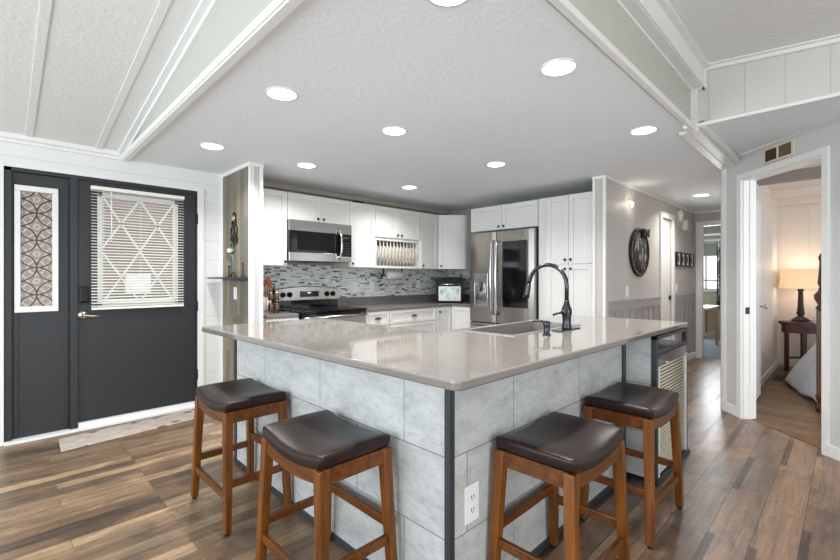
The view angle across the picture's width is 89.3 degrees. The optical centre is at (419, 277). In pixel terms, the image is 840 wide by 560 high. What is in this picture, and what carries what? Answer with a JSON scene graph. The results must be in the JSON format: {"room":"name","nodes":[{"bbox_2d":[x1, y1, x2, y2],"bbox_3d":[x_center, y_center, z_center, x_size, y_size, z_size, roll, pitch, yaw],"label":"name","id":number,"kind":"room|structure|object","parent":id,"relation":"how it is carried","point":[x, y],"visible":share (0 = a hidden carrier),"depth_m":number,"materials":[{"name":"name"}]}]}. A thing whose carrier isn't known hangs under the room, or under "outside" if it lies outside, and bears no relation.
{"room":"kitchen","nodes":[
{"label":"kitchen","id":0,"kind":"room"},
{"bbox_2d":[141,0,272,133],"bbox_3d":[-1.277,-1.250,2.415,0.020,0.420,3.670,0,0,-45],"label":"beam","id":1,"kind":"structure","parent":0,"point":[231,17],"depth_m":2.17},
{"bbox_2d":[0,141,448,384],"bbox_3d":[-2.403,0.000,3.960,8.150,2.500,0.130,0,0,-45],"label":"wall","id":2,"kind":"structure","parent":0,"point":[9,152],"depth_m":4.23,"materials":[{"name":"paint"}]},
{"bbox_2d":[25,0,51,136],"bbox_3d":[-2.151,-1.264,2.402,0.042,0.367,2.440,0,0,-45],"label":"trim","id":3,"kind":"structure","parent":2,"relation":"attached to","point":[45,5],"depth_m":2.45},
{"bbox_2d":[0,131,121,160],"bbox_3d":[-3.915,-1.058,2.367,3.760,0.075,0.032,0,0,-45],"label":"trim","id":4,"kind":"structure","parent":2,"relation":"attached to","point":[9,137],"depth_m":3.38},
{"bbox_2d":[4,166,197,446],"bbox_3d":[-2.637,0.205,3.654,1.346,2.090,0.136,0,0,-45],"label":"door","id":5,"kind":"structure","parent":2,"relation":"in","point":[67,363],"depth_m":3.52,"materials":[{"name":"grey paint"}]},
{"bbox_2d":[0,161,203,445],"bbox_3d":[-2.640,0.190,3.639,1.472,2.120,0.016,0,0,-45],"label":"trim","id":6,"kind":"structure","parent":2,"relation":"attached to","point":[200,192],"depth_m":3.69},
{"bbox_2d":[96,0,171,148],"bbox_3d":[-1.846,-1.264,2.703,0.042,0.367,2.440,0,0,-45],"label":"trim","id":7,"kind":"structure","parent":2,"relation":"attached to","point":[163,5],"depth_m":2.57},
{"bbox_2d":[90,185,184,309],"bbox_3d":[-2.470,-0.250,3.758,0.700,1.030,0.062,0,0,-45],"label":"window blind","id":8,"kind":"object","parent":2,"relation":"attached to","point":[93,188],"visible":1,"depth_m":3.74,"materials":[{"name":"white plastic"}]},
{"bbox_2d":[118,0,221,153],"bbox_3d":[-1.733,-1.240,2.821,0.062,0.410,2.450,0,0,-45],"label":"trim","id":9,"kind":"structure","parent":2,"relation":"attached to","point":[205,9],"depth_m":2.57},
{"bbox_2d":[121,0,304,160],"bbox_3d":[-1.282,-1.044,2.396,0.055,0.048,3.690,0,0,-45],"label":"trim","id":10,"kind":"structure","parent":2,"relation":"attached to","point":[276,11],"depth_m":2.05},
{"bbox_2d":[263,188,286,266],"bbox_3d":[-1.607,-0.510,4.389,0.353,0.770,0.357,0,0,-45],"label":"upper cabinet","id":11,"kind":"object","parent":2,"relation":"attached to","point":[274,201],"visible":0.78,"depth_m":4.32,"materials":[{"name":"white paint"}]},
{"bbox_2d":[287,192,348,224],"bbox_3d":[-1.204,-0.752,4.788,0.778,0.285,0.357,0,0,-45],"label":"upper cabinet","id":12,"kind":"object","parent":2,"relation":"attached to","point":[299,206],"visible":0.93,"depth_m":4.65,"materials":[{"name":"white paint"}]},
{"bbox_2d":[287,219,351,262],"bbox_3d":[-1.178,-0.388,4.761,0.778,0.440,0.452,0,0,-45],"label":"microwave","id":13,"kind":"object","parent":12,"relation":"attached to","point":[307,241],"visible":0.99,"depth_m":4.61,"materials":[{"name":"silver metal"}]},
{"bbox_2d":[334,202,374,267],"bbox_3d":[-0.791,-0.510,5.196,0.378,0.770,0.357,0,0,-45],"label":"upper cabinet","id":14,"kind":"object","parent":2,"relation":"attached to","point":[361,216],"visible":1,"depth_m":5.10,"materials":[{"name":"white paint"}]},
{"bbox_2d":[263,181,450,214],"bbox_3d":[-0.704,-1.010,5.520,3.300,0.060,0.060,0,0,-45],"label":"trim","id":15,"kind":"structure","parent":2,"relation":"attached to","point":[267,184],"depth_m":5.30,"materials":[{"name":"beige paint"}]},
{"bbox_2d":[371,205,420,268],"bbox_3d":[-0.375,-0.510,5.607,0.790,0.770,0.357,0,0,-45],"label":"upper cabinet","id":16,"kind":"object","parent":2,"relation":"attached to","point":[393,226],"visible":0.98,"depth_m":5.52,"materials":[{"name":"white paint"}]},
{"bbox_2d":[377,243,382,265],"bbox_3d":[-0.571,-0.303,5.428,0.026,0.294,0.294,0,0,-45],"label":"plate","id":17,"kind":"object","parent":16,"relation":"in","point":[378,244],"visible":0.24,"depth_m":5.36,"materials":[{"name":"beige ceramic"}]},
{"bbox_2d":[378,243,386,265],"bbox_3d":[-0.529,-0.303,5.470,0.026,0.294,0.294,0,0,-45],"label":"plate","id":18,"kind":"object","parent":16,"relation":"in","point":[381,244],"visible":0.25,"depth_m":5.39,"materials":[{"name":"beige ceramic"}]},
{"bbox_2d":[381,243,390,265],"bbox_3d":[-0.486,-0.303,5.512,0.026,0.294,0.294,0,0,-45],"label":"plate","id":19,"kind":"object","parent":16,"relation":"in","point":[385,245],"visible":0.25,"depth_m":5.44,"materials":[{"name":"beige ceramic"}]},
{"bbox_2d":[385,244,393,265],"bbox_3d":[-0.444,-0.303,5.554,0.026,0.294,0.294,0,0,-45],"label":"plate","id":20,"kind":"object","parent":16,"relation":"in","point":[392,250],"visible":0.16,"depth_m":5.48,"materials":[{"name":"beige ceramic"}]},
{"bbox_2d":[381,268,403,279],"bbox_3d":[-0.365,-0.051,5.615,0.355,0.143,0.110,0,0,-45],"label":"paper towel holder","id":21,"kind":"object","parent":16,"relation":"attached to","point":[387,275],"visible":0.98,"depth_m":5.58,"materials":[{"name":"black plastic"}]},
{"bbox_2d":[389,244,397,265],"bbox_3d":[-0.402,-0.303,5.596,0.026,0.294,0.294,0,0,-45],"label":"plate","id":22,"kind":"object","parent":16,"relation":"in","point":[395,249],"visible":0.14,"depth_m":5.52,"materials":[{"name":"beige ceramic"}]},
{"bbox_2d":[401,245,407,265],"bbox_3d":[-0.274,-0.303,5.722,0.026,0.294,0.294,0,0,-45],"label":"plate","id":23,"kind":"object","parent":16,"relation":"in","point":[405,249],"visible":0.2,"depth_m":5.65,"materials":[{"name":"beige ceramic"}]},
{"bbox_2d":[407,245,413,265],"bbox_3d":[-0.189,-0.303,5.806,0.026,0.294,0.294,0,0,-45],"label":"plate","id":24,"kind":"object","parent":16,"relation":"in","point":[410,247],"visible":0.15,"depth_m":5.73,"materials":[{"name":"beige ceramic"}]},
{"bbox_2d":[420,213,437,269],"bbox_3d":[0.028,-0.510,6.006,0.343,0.770,0.357,0,0,-45],"label":"upper cabinet","id":25,"kind":"object","parent":2,"relation":"attached to","point":[429,222],"visible":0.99,"depth_m":5.90,"materials":[{"name":"white paint"}]},
{"bbox_2d":[254,167,259,322],"bbox_3d":[-1.720,0.105,4.090,0.095,2.290,0.665,0,0,-45],"label":"wall","id":26,"kind":"structure","parent":0,"point":[256,169],"depth_m":3.86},
{"bbox_2d":[223,167,247,381],"bbox_3d":[-1.756,0.120,4.051,0.014,2.260,0.630,0,0,-45],"label":"cladding","id":27,"kind":"object","parent":26,"relation":"attached to","point":[235,185],"visible":0.57,"depth_m":4.05,"materials":[{"name":"brown wood"}]},
{"bbox_2d":[207,277,247,280],"bbox_3d":[-1.808,0.009,3.985,0.152,0.033,0.610,0,0,-45],"label":"wall shelf","id":28,"kind":"object","parent":27,"relation":"attached to","point":[222,278],"visible":1,"depth_m":3.90,"materials":[{"name":"wood"}]},
{"bbox_2d":[227,243,233,261],"bbox_3d":[-1.801,-0.245,4.048,0.059,0.190,0.151,0,0,-45],"label":"vase","id":29,"kind":"object","parent":27,"relation":"attached to","point":[230,251],"visible":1,"depth_m":4.04,"materials":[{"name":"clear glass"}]},
{"bbox_2d":[230,212,237,245],"bbox_3d":[-1.772,-0.469,4.044,0.020,0.318,0.179,0,0,-45],"label":"wall ornament","id":30,"kind":"object","parent":27,"relation":"attached to","point":[233,238],"visible":1,"depth_m":4.04,"materials":[{"name":"brown metal"}]},
{"bbox_2d":[221,161,263,381],"bbox_3d":[-1.715,0.105,4.077,0.137,2.290,0.690,0,0,-45],"label":"trim","id":31,"kind":"structure","parent":26,"relation":"attached to","point":[250,165],"depth_m":3.83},
{"bbox_2d":[0,0,839,211],"bbox_3d":[1.110,-1.268,2.362,10.900,0.455,7.400,0,0,-45],"label":"ceiling","id":32,"kind":"structure","parent":0,"point":[468,89],"depth_m":2.67,"materials":[{"name":"paint"}]},
{"bbox_2d":[200,142,224,149],"bbox_3d":[-1.635,-1.036,3.347,0.176,0.007,0.176,0,0,-45],"label":"recessed light","id":33,"kind":"object","parent":32,"relation":"in","point":[214,146],"visible":1,"depth_m":3.34,"materials":[{"name":"white"}]},
{"bbox_2d":[265,86,297,100],"bbox_3d":[-0.778,-1.036,2.394,0.176,0.007,0.176,0,0,-45],"label":"recessed light","id":34,"kind":"object","parent":32,"relation":"in","point":[276,92],"visible":1,"depth_m":2.38,"materials":[{"name":"white"}]},
{"bbox_2d":[297,163,315,167],"bbox_3d":[-1.045,-1.036,3.916,0.176,0.007,0.176,0,0,-45],"label":"recessed light","id":35,"kind":"object","parent":32,"relation":"in","point":[303,165],"visible":1,"depth_m":3.91,"materials":[{"name":"white"}]},
{"bbox_2d":[382,126,406,135],"bbox_3d":[-0.181,-1.036,2.999,0.176,0.007,0.176,0,0,-45],"label":"recessed light","id":36,"kind":"object","parent":32,"relation":"in","point":[391,130],"visible":1,"depth_m":2.98,"materials":[{"name":"white"}]},
{"bbox_2d":[428,0,467,6],"bbox_3d":[0.104,-1.036,1.537,0.176,0.007,0.176,0,0,-45],"label":"recessed light","id":37,"kind":"object","parent":32,"relation":"in","point":[442,3],"visible":1,"depth_m":1.60,"materials":[{"name":"white"}]},
{"bbox_2d":[486,161,505,166],"bbox_3d":[0.694,-1.036,3.878,0.176,0.007,0.176,0,0,-45],"label":"recessed light","id":38,"kind":"object","parent":32,"relation":"in","point":[496,163],"visible":1,"depth_m":3.87,"materials":[{"name":"white"}]},
{"bbox_2d":[540,58,577,76],"bbox_3d":[0.684,-1.036,2.096,0.176,0.007,0.176,0,0,-45],"label":"recessed light","id":39,"kind":"object","parent":32,"relation":"in","point":[560,66],"visible":1,"depth_m":2.09,"materials":[{"name":"white"}]},
{"bbox_2d":[630,126,657,134],"bbox_3d":[1.573,-1.036,2.989,0.176,0.007,0.176,0,0,-45],"label":"recessed light","id":40,"kind":"object","parent":32,"relation":"in","point":[642,130],"visible":1,"depth_m":2.98,"materials":[{"name":"white"}]},
{"bbox_2d":[0,337,839,559],"bbox_3d":[2.281,1.278,3.240,13.800,0.064,7.800,0,0,-45],"label":"floor","id":41,"kind":"structure","parent":0,"point":[753,490],"depth_m":2.39,"materials":[{"name":"laminate"}]},
{"bbox_2d":[59,408,204,451],"bbox_3d":[-2.318,1.242,3.575,0.302,0.012,1.144,0,0,40],"label":"door mat","id":42,"kind":"object","parent":41,"relation":"on","point":[90,438],"visible":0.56,"depth_m":3.44,"materials":[{"name":"beige fabric"}]},
{"bbox_2d":[191,378,291,536],"bbox_3d":[-0.994,0.929,2.350,0.353,0.641,0.518,0,0,-45],"label":"bar stool","id":43,"kind":"object","parent":41,"relation":"on","point":[228,403],"visible":0.93,"depth_m":2.27,"materials":[{"name":"wood"}]},
{"bbox_2d":[263,317,298,321],"bbox_3d":[-1.518,0.767,4.288,0.338,0.765,0.627,0,0,-45],"label":"base cabinet","id":44,"kind":"object","parent":41,"relation":"on","point":[288,318],"visible":0.11,"depth_m":4.07,"materials":[{"name":"white paint"}]},
{"bbox_2d":[263,301,298,318],"bbox_3d":[-1.527,0.314,4.300,0.333,0.138,0.613,0,0,-45],"label":"countertop","id":45,"kind":"structure","parent":44,"relation":"on","point":[273,314],"depth_m":4.11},
{"bbox_2d":[263,297,270,311],"bbox_3d":[-1.611,0.275,4.454,0.100,0.150,0.100,0,0,-45],"label":"utensil crock","id":46,"kind":"object","parent":45,"relation":"on","point":[265,301],"visible":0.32,"depth_m":4.41,"materials":[{"name":"ceramic"}]},
{"bbox_2d":[272,286,367,322],"bbox_3d":[-1.082,0.656,4.665,0.808,1.127,0.704,0,0,-45],"label":"electric range","id":47,"kind":"object","parent":41,"relation":"on","point":[310,302],"visible":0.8,"depth_m":4.69,"materials":[{"name":"black metal"}]},
{"bbox_2d":[273,305,366,313],"bbox_3d":[-1.090,0.344,4.673,0.808,0.023,0.620,0,0,-45],"label":"cooktop","id":48,"kind":"object","parent":47,"relation":"in","point":[301,309],"depth_m":4.61,"materials":[{"name":"black glass"}]},
{"bbox_2d":[255,410,397,559],"bbox_3d":[-0.386,0.929,1.720,0.353,0.641,0.518,0,0,-45],"label":"bar stool","id":49,"kind":"object","parent":41,"relation":"on","point":[322,449],"visible":1,"depth_m":1.65,"materials":[{"name":"brown wood"}]},
{"bbox_2d":[366,310,389,325],"bbox_3d":[-0.686,0.767,5.110,0.358,0.765,0.627,0,0,-45],"label":"base cabinet","id":50,"kind":"object","parent":41,"relation":"on","point":[382,318],"visible":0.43,"depth_m":4.92,"materials":[{"name":"white paint"}]},
{"bbox_2d":[389,307,435,331],"bbox_3d":[-0.273,0.767,5.520,0.798,0.765,0.625,0,0,-45],"label":"base cabinet","id":51,"kind":"object","parent":41,"relation":"on","point":[424,319],"visible":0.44,"depth_m":5.34,"materials":[{"name":"white paint"}]},
{"bbox_2d":[234,339,625,559],"bbox_3d":[0.244,0.797,3.000,2.315,0.905,1.947,0,0,-45],"label":"kitchen island","id":52,"kind":"object","parent":41,"relation":"on","point":[442,441],"visible":0.39,"depth_m":1.80,"materials":[{"name":"grey tile"}]},
{"bbox_2d":[202,315,687,390],"bbox_3d":[0.254,0.329,2.878,2.572,0.032,2.124,0,0,-45],"label":"island countertop","id":53,"kind":"structure","parent":52,"relation":"on","point":[453,360],"depth_m":1.98,"materials":[{"name":"grey stone"}]},
{"bbox_2d":[459,320,580,336],"bbox_3d":[0.654,0.429,2.682,0.812,0.241,0.377,0,0,-45],"label":"sink","id":54,"kind":"object","parent":53,"relation":"in","point":[524,327],"visible":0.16,"depth_m":2.85,"materials":[{"name":"metal"}]},
{"bbox_2d":[533,320,550,335],"bbox_3d":[0.670,0.271,2.335,0.094,0.085,0.044,0,0,30],"label":"soap dispenser","id":55,"kind":"object","parent":53,"relation":"on","point":[546,324],"visible":1,"depth_m":2.31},
{"bbox_2d":[523,263,579,331],"bbox_3d":[0.792,0.109,2.666,0.266,0.408,0.330,0,0,-45],"label":"kitchen faucet","id":56,"kind":"object","parent":53,"relation":"on","point":[566,312],"visible":1,"depth_m":2.56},
{"bbox_2d":[464,481,478,525],"bbox_3d":[0.195,0.843,1.593,0.082,0.140,0.008,0,0,-45],"label":"power outlet","id":57,"kind":"object","parent":52,"relation":"attached to","point":[471,492],"visible":1,"depth_m":1.59,"materials":[{"name":"white plastic"}]},
{"bbox_2d":[469,504,474,514],"bbox_3d":[0.196,0.867,1.591,0.034,0.028,0.003,0,0,-45],"label":"receptacle","id":58,"kind":"object","parent":57,"relation":"attached to","point":[471,506],"depth_m":1.59,"materials":[{"name":"white plastic"}]},
{"bbox_2d":[435,306,469,331],"bbox_3d":[0.466,0.767,6.008,0.930,0.765,0.970,0,0,-45],"label":"base cabinet","id":59,"kind":"object","parent":41,"relation":"on","point":[447,317],"visible":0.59,"depth_m":5.71,"materials":[{"name":"white paint"}]},
{"bbox_2d":[337,294,469,311],"bbox_3d":[0.050,0.314,5.604,2.106,0.138,0.976,0,0,-45],"label":"countertop","id":60,"kind":"structure","parent":59,"relation":"on","point":[375,303],"depth_m":5.61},
{"bbox_2d":[436,277,462,302],"bbox_3d":[0.417,0.170,6.091,0.370,0.360,0.337,0,0,0],"label":"toaster oven","id":61,"kind":"object","parent":60,"relation":"on","point":[448,289],"visible":1,"depth_m":5.96,"materials":[{"name":"black metal"}]},
{"bbox_2d":[470,228,538,327],"bbox_3d":[1.188,0.325,5.374,0.774,1.790,0.930,0,0,-45],"label":"refrigerator","id":62,"kind":"object","parent":41,"relation":"on","point":[502,263],"visible":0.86,"depth_m":5.11,"materials":[{"name":"grey metal"}]},
{"bbox_2d":[488,411,629,559],"bbox_3d":[0.563,0.929,1.695,0.518,0.641,0.353,0,0,-45],"label":"bar stool","id":63,"kind":"object","parent":41,"relation":"on","point":[568,452],"visible":1,"depth_m":1.63,"materials":[{"name":"brown wood"}]},
{"bbox_2d":[539,191,591,318],"bbox_3d":[1.791,0.122,4.854,0.667,2.055,0.638,0,0,-45],"label":"pantry cabinet","id":64,"kind":"object","parent":41,"relation":"on","point":[565,222],"visible":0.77,"depth_m":4.63,"materials":[{"name":"white paint"}]},
{"bbox_2d":[579,382,683,549],"bbox_3d":[1.127,0.929,2.253,0.518,0.641,0.353,0,0,-45],"label":"bar stool","id":65,"kind":"object","parent":41,"relation":"on","point":[647,409],"visible":0.92,"depth_m":2.14,"materials":[{"name":"brown wood"}]},
{"bbox_2d":[626,328,689,487],"bbox_3d":[1.503,0.802,2.952,0.712,0.895,0.504,0,0,-45],"label":"wine cooler","id":66,"kind":"object","parent":41,"relation":"on","point":[654,361],"visible":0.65,"depth_m":2.66,"materials":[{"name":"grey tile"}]},
{"bbox_2d":[658,339,676,347],"bbox_3d":[1.495,0.458,2.961,0.630,0.015,0.420,0,0,-45],"label":"shelf","id":67,"kind":"object","parent":66,"relation":"attached to","point":[662,343],"depth_m":2.92,"materials":[{"name":"grey metal"}]},
{"bbox_2d":[704,305,718,344],"bbox_3d":[4.950,0.885,8.079,0.900,0.730,1.070,0,0,-45],"label":"desk","id":68,"kind":"object","parent":41,"relation":"on","point":[710,311],"visible":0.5,"depth_m":7.61,"materials":[{"name":"brown wood"}]},
{"bbox_2d":[778,320,815,370],"bbox_3d":[5.130,0.913,5.678,0.570,0.666,0.306,0,0,0],"label":"nightstand","id":69,"kind":"object","parent":41,"relation":"on","point":[787,326],"visible":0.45,"depth_m":5.62,"materials":[{"name":"brown wood"}]},
{"bbox_2d":[779,269,818,321],"bbox_3d":[5.130,0.229,5.728,0.530,0.700,0.318,0,0,0],"label":"table lamp","id":70,"kind":"object","parent":69,"relation":"on","point":[799,279],"visible":0.95,"depth_m":5.63,"materials":[{"name":"fabric"}]},
{"bbox_2d":[785,253,820,412],"bbox_3d":[4.821,0.508,4.090,1.886,1.476,2.039,0,0,-45],"label":"bed","id":71,"kind":"object","parent":41,"relation":"on","point":[805,376],"visible":0.51,"depth_m":4.34,"materials":[{"name":"fabric"}]},
{"bbox_2d":[785,342,817,402],"bbox_3d":[4.861,0.920,4.150,1.750,0.659,2.068,0,0,-45],"label":"quilt","id":72,"kind":"object","parent":71,"relation":"on","point":[802,377],"depth_m":4.61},
{"bbox_2d":[449,191,590,293],"bbox_3d":[1.399,0.105,5.819,0.128,2.290,2.590,0,0,-45],"label":"wall","id":73,"kind":"structure","parent":0,"point":[465,274],"depth_m":6.45,"materials":[{"name":"grey paint"}]},
{"bbox_2d":[422,215,472,269],"bbox_3d":[0.452,-0.510,6.259,0.616,0.770,0.613,0,0,-45],"label":"upper cabinet","id":74,"kind":"object","parent":73,"relation":"attached to","point":[454,231],"visible":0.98,"depth_m":6.02,"materials":[{"name":"white paint"}]},
{"bbox_2d":[471,200,538,232],"bbox_3d":[1.219,-0.748,5.434,0.667,0.305,0.983,0,0,-45],"label":"upper cabinet","id":75,"kind":"object","parent":73,"relation":"attached to","point":[521,215],"visible":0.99,"depth_m":5.18,"materials":[{"name":"white paint"}]},
{"bbox_2d":[548,0,690,124],"bbox_3d":[0.949,-1.175,2.049,2.670,0.270,0.020,0,0,-45],"label":"ridge beam","id":76,"kind":"structure","parent":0,"point":[604,15],"depth_m":2.19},
{"bbox_2d":[547,0,695,130],"bbox_3d":[0.961,-1.052,2.036,2.670,0.047,0.035,0,0,-45],"label":"trim","id":77,"kind":"structure","parent":76,"relation":"attached to","point":[565,7],"depth_m":1.97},
{"bbox_2d":[612,0,693,91],"bbox_3d":[0.960,-1.306,2.037,2.670,0.023,0.022,0,0,-45],"label":"trim","id":78,"kind":"structure","parent":76,"relation":"attached to","point":[618,3],"depth_m":2.33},
{"bbox_2d":[619,0,702,89],"bbox_3d":[0.973,-1.318,2.024,2.670,0.024,0.090,0,0,-45],"label":"trim","id":79,"kind":"structure","parent":76,"relation":"attached to","point":[632,6],"depth_m":2.34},
{"bbox_2d":[596,179,694,354],"bbox_3d":[3.114,0.105,5.591,3.550,2.290,0.145,0,0,-45],"label":"wall","id":80,"kind":"structure","parent":0,"point":[622,219],"depth_m":4.91,"materials":[{"name":"paint"}]},
{"bbox_2d":[629,228,649,276],"bbox_3d":[2.571,-0.302,4.953,0.630,0.577,0.050,0,0,-45],"label":"wall decor","id":81,"kind":"object","parent":80,"relation":"attached to","point":[639,252],"visible":1,"depth_m":4.95,"materials":[{"name":"black metal"}]},
{"bbox_2d":[592,175,693,316],"bbox_3d":[3.053,0.105,5.546,3.460,2.290,0.145,0,0,-45],"label":"trim","id":82,"kind":"structure","parent":80,"relation":"attached to","point":[603,177],"depth_m":4.37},
{"bbox_2d":[659,211,674,339],"bbox_3d":[3.330,0.190,5.721,0.620,2.120,0.025,0,0,-45],"label":"trim","id":83,"kind":"structure","parent":80,"relation":"attached to","point":[662,214],"depth_m":5.81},
{"bbox_2d":[663,218,670,339],"bbox_3d":[3.298,0.220,5.746,0.470,2.040,0.065,0,0,-45],"label":"door","id":84,"kind":"structure","parent":80,"relation":"in","point":[666,223],"depth_m":5.78,"materials":[{"name":"white paint"}]},
{"bbox_2d":[675,252,681,265],"bbox_3d":[3.694,-0.270,6.078,0.210,0.200,0.030,0,0,-45],"label":"picture frame","id":85,"kind":"object","parent":80,"relation":"attached to","point":[678,255],"visible":1,"depth_m":6.07,"materials":[{"name":"black metal"}]},
{"bbox_2d":[677,210,683,221],"bbox_3d":[3.759,-0.900,6.126,0.170,0.170,0.052,0,0,-45],"label":"door chime","id":86,"kind":"object","parent":80,"relation":"attached to","point":[680,215],"visible":1,"depth_m":6.08,"materials":[{"name":"white plastic"}]},
{"bbox_2d":[682,220,687,230],"bbox_3d":[3.930,-0.780,6.294,0.120,0.150,0.053,0,0,-45],"label":"alarm box","id":87,"kind":"object","parent":80,"relation":"attached to","point":[684,222],"visible":1,"depth_m":6.26,"materials":[{"name":"white plastic"}]},
{"bbox_2d":[693,212,720,351],"bbox_3d":[4.683,0.105,6.443,0.120,2.290,0.900,0,0,-45],"label":"wall","id":88,"kind":"structure","parent":0,"point":[712,216],"depth_m":6.70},
{"bbox_2d":[694,209,720,357],"bbox_3d":[4.672,0.105,6.433,0.150,2.290,0.880,0,0,-45],"label":"trim","id":89,"kind":"structure","parent":88,"relation":"attached to","point":[699,225],"depth_m":6.66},
{"bbox_2d":[679,121,738,169],"bbox_3d":[2.353,-1.051,3.423,1.560,0.078,0.160,0,0,-45],"label":"trim","id":90,"kind":"structure","parent":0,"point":[703,139],"depth_m":3.33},
{"bbox_2d":[704,235,720,337],"bbox_3d":[6.449,0.050,8.625,0.100,2.400,3.400,0,0,-45],"label":"wall","id":91,"kind":"structure","parent":0,"point":[710,298],"depth_m":8.89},
{"bbox_2d":[704,241,720,289],"bbox_3d":[6.043,-0.253,8.990,0.055,1.035,1.250,0,0,-45],"label":"window","id":92,"kind":"structure","parent":91,"relation":"in","point":[710,262],"depth_m":8.94,"materials":[{"name":"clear glass"}]},
{"bbox_2d":[704,243,716,255],"bbox_3d":[6.004,-0.590,8.951,0.035,0.260,1.250,0,0,-45],"label":"roman shade","id":93,"kind":"object","parent":92,"relation":"attached to","point":[709,249],"visible":0.06,"depth_m":8.88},
{"bbox_2d":[704,226,720,233],"bbox_3d":[6.403,-1.015,8.579,0.030,0.190,3.200,0,0,-45],"label":"trim","id":94,"kind":"structure","parent":91,"relation":"attached to","point":[710,229],"depth_m":8.87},
{"bbox_2d":[704,233,720,291],"bbox_3d":[6.385,-0.318,8.562,0.080,1.205,3.200,0,0,-45],"label":"trim","id":95,"kind":"structure","parent":91,"relation":"attached to","point":[715,234],"depth_m":8.84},
{"bbox_3d":[5.938,-0.730,8.929,0.024,0.023,1.550,0,0,-45],"label":"curtain rod","id":96,"kind":"object","parent":91,"relation":"attached to","visible":0},
{"bbox_2d":[717,243,720,308],"bbox_3d":[6.256,-0.043,8.603,0.055,1.345,0.420,0,0,-45],"label":"curtain","id":97,"kind":"object","parent":96,"relation":"hanging from","point":[718,244],"visible":0.18,"depth_m":8.72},
{"bbox_2d":[668,0,839,62],"bbox_3d":[0.902,-1.305,-0.578,6.470,0.390,3.510,0,0,-45],"label":"ceiling","id":98,"kind":"structure","parent":0,"point":[721,29],"depth_m":2.36,"materials":[{"name":"paint"}]},
{"bbox_2d":[636,0,703,86],"bbox_3d":[1.005,-1.380,1.992,2.670,0.140,0.020,0,0,-45],"label":"trim","id":99,"kind":"structure","parent":98,"relation":"attached to","point":[652,8],"depth_m":2.38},
{"bbox_2d":[656,0,709,68],"bbox_3d":[1.015,-1.439,1.967,2.650,0.022,0.040,0,0,-45],"label":"trim","id":100,"kind":"structure","parent":98,"relation":"attached to","point":[665,5],"depth_m":2.46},
{"bbox_2d":[756,181,777,376],"bbox_3d":[4.016,0.050,5.077,3.050,2.400,0.115,0,0,-45],"label":"wall","id":101,"kind":"structure","parent":0,"point":[769,209],"depth_m":5.42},
{"bbox_2d":[756,199,767,398],"bbox_3d":[3.419,0.215,4.294,0.600,2.030,0.100,0,0,-45],"label":"door","id":102,"kind":"structure","parent":101,"relation":"in","point":[758,204],"depth_m":4.40,"materials":[{"name":"white paint"}]},
{"bbox_2d":[761,359,778,386],"bbox_3d":[4.062,1.203,5.030,2.950,0.086,0.018,0,0,-45],"label":"baseboard","id":103,"kind":"structure","parent":101,"relation":"attached to","point":[775,365],"depth_m":5.35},
{"bbox_2d":[771,185,820,206],"bbox_3d":[5.999,-1.085,4.686,0.720,0.130,3.230,0,0,-45],"label":"trim","id":104,"kind":"structure","parent":101,"relation":"attached to","point":[807,194],"depth_m":5.54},
{"bbox_2d":[698,44,839,122],"bbox_3d":[3.164,-1.250,1.721,0.020,0.380,3.600,0,0,-45],"label":"panel","id":105,"kind":"object","parent":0,"point":[756,85],"visible":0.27,"depth_m":2.67,"materials":[{"name":"wood"}]},
{"bbox_2d":[691,71,706,126],"bbox_3d":[1.928,-1.245,2.941,0.027,0.390,0.092,0,0,-45],"label":"trim","id":106,"kind":"structure","parent":105,"relation":"attached to","point":[694,95],"depth_m":2.94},
{"bbox_2d":[696,92,839,126],"bbox_3d":[3.157,-1.060,1.701,0.022,0.024,3.580,0,0,-45],"label":"trim","id":107,"kind":"structure","parent":105,"relation":"attached to","point":[836,94],"depth_m":2.66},
{"bbox_2d":[704,34,839,70],"bbox_3d":[3.171,-1.266,1.658,0.062,0.377,3.500,0,0,-45],"label":"trim","id":108,"kind":"structure","parent":105,"relation":"attached to","point":[835,39],"depth_m":2.63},
{"bbox_2d":[726,120,839,447],"bbox_3d":[2.925,0.030,1.280,0.110,2.440,5.500,0,0,0],"label":"wall","id":109,"kind":"structure","parent":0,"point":[828,134],"depth_m":3.05,"materials":[{"name":"paint"}]},
{"bbox_2d":[721,125,822,401],"bbox_3d":[2.889,0.065,1.286,0.082,2.370,5.512,0,0,0],"label":"trim","id":110,"kind":"structure","parent":109,"relation":"attached to","point":[723,172],"depth_m":4.00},
{"bbox_2d":[762,139,794,164],"bbox_3d":[2.863,-1.005,3.400,0.014,0.124,0.290,0,0,0],"label":"air vent","id":111,"kind":"object","parent":109,"relation":"attached to","point":[786,149],"visible":1,"depth_m":3.39,"materials":[{"name":"metal"}]},
{"bbox_2d":[721,401,839,460],"bbox_3d":[2.863,1.208,1.280,0.014,0.085,5.500,0,0,0],"label":"baseboard","id":112,"kind":"structure","parent":109,"relation":"attached to","point":[833,452],"depth_m":2.97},
{"bbox_2d":[736,146,829,456],"bbox_3d":[2.916,0.163,3.402,0.128,2.175,0.855,0,0,0],"label":"door frame","id":113,"kind":"structure","parent":109,"relation":"attached to","point":[745,182],"depth_m":3.76,"materials":[{"name":"wood"}]},
{"bbox_2d":[757,166,820,185],"bbox_3d":[4.946,-1.100,3.645,0.160,0.100,3.230,0,0,-45],"label":"trim","id":114,"kind":"structure","parent":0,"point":[811,173],"depth_m":4.53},
{"bbox_2d":[766,162,820,189],"bbox_3d":[4.147,-1.175,2.472,6.527,0.050,4.085,0,0,-45],"label":"ceiling","id":115,"kind":"structure","parent":0,"point":[812,182],"depth_m":5.23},
{"bbox_2d":[778,203,820,360],"bbox_3d":[6.552,0.000,4.741,0.055,2.500,3.930,0,0,-45],"label":"wall","id":116,"kind":"structure","parent":0,"point":[799,226],"depth_m":5.97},
{"bbox_2d":[779,359,797,365],"bbox_3d":[6.281,1.203,4.965,0.015,0.086,3.230,0,0,-45],"label":"baseboard","id":117,"kind":"structure","parent":116,"relation":"attached to","point":[781,361],"depth_m":6.01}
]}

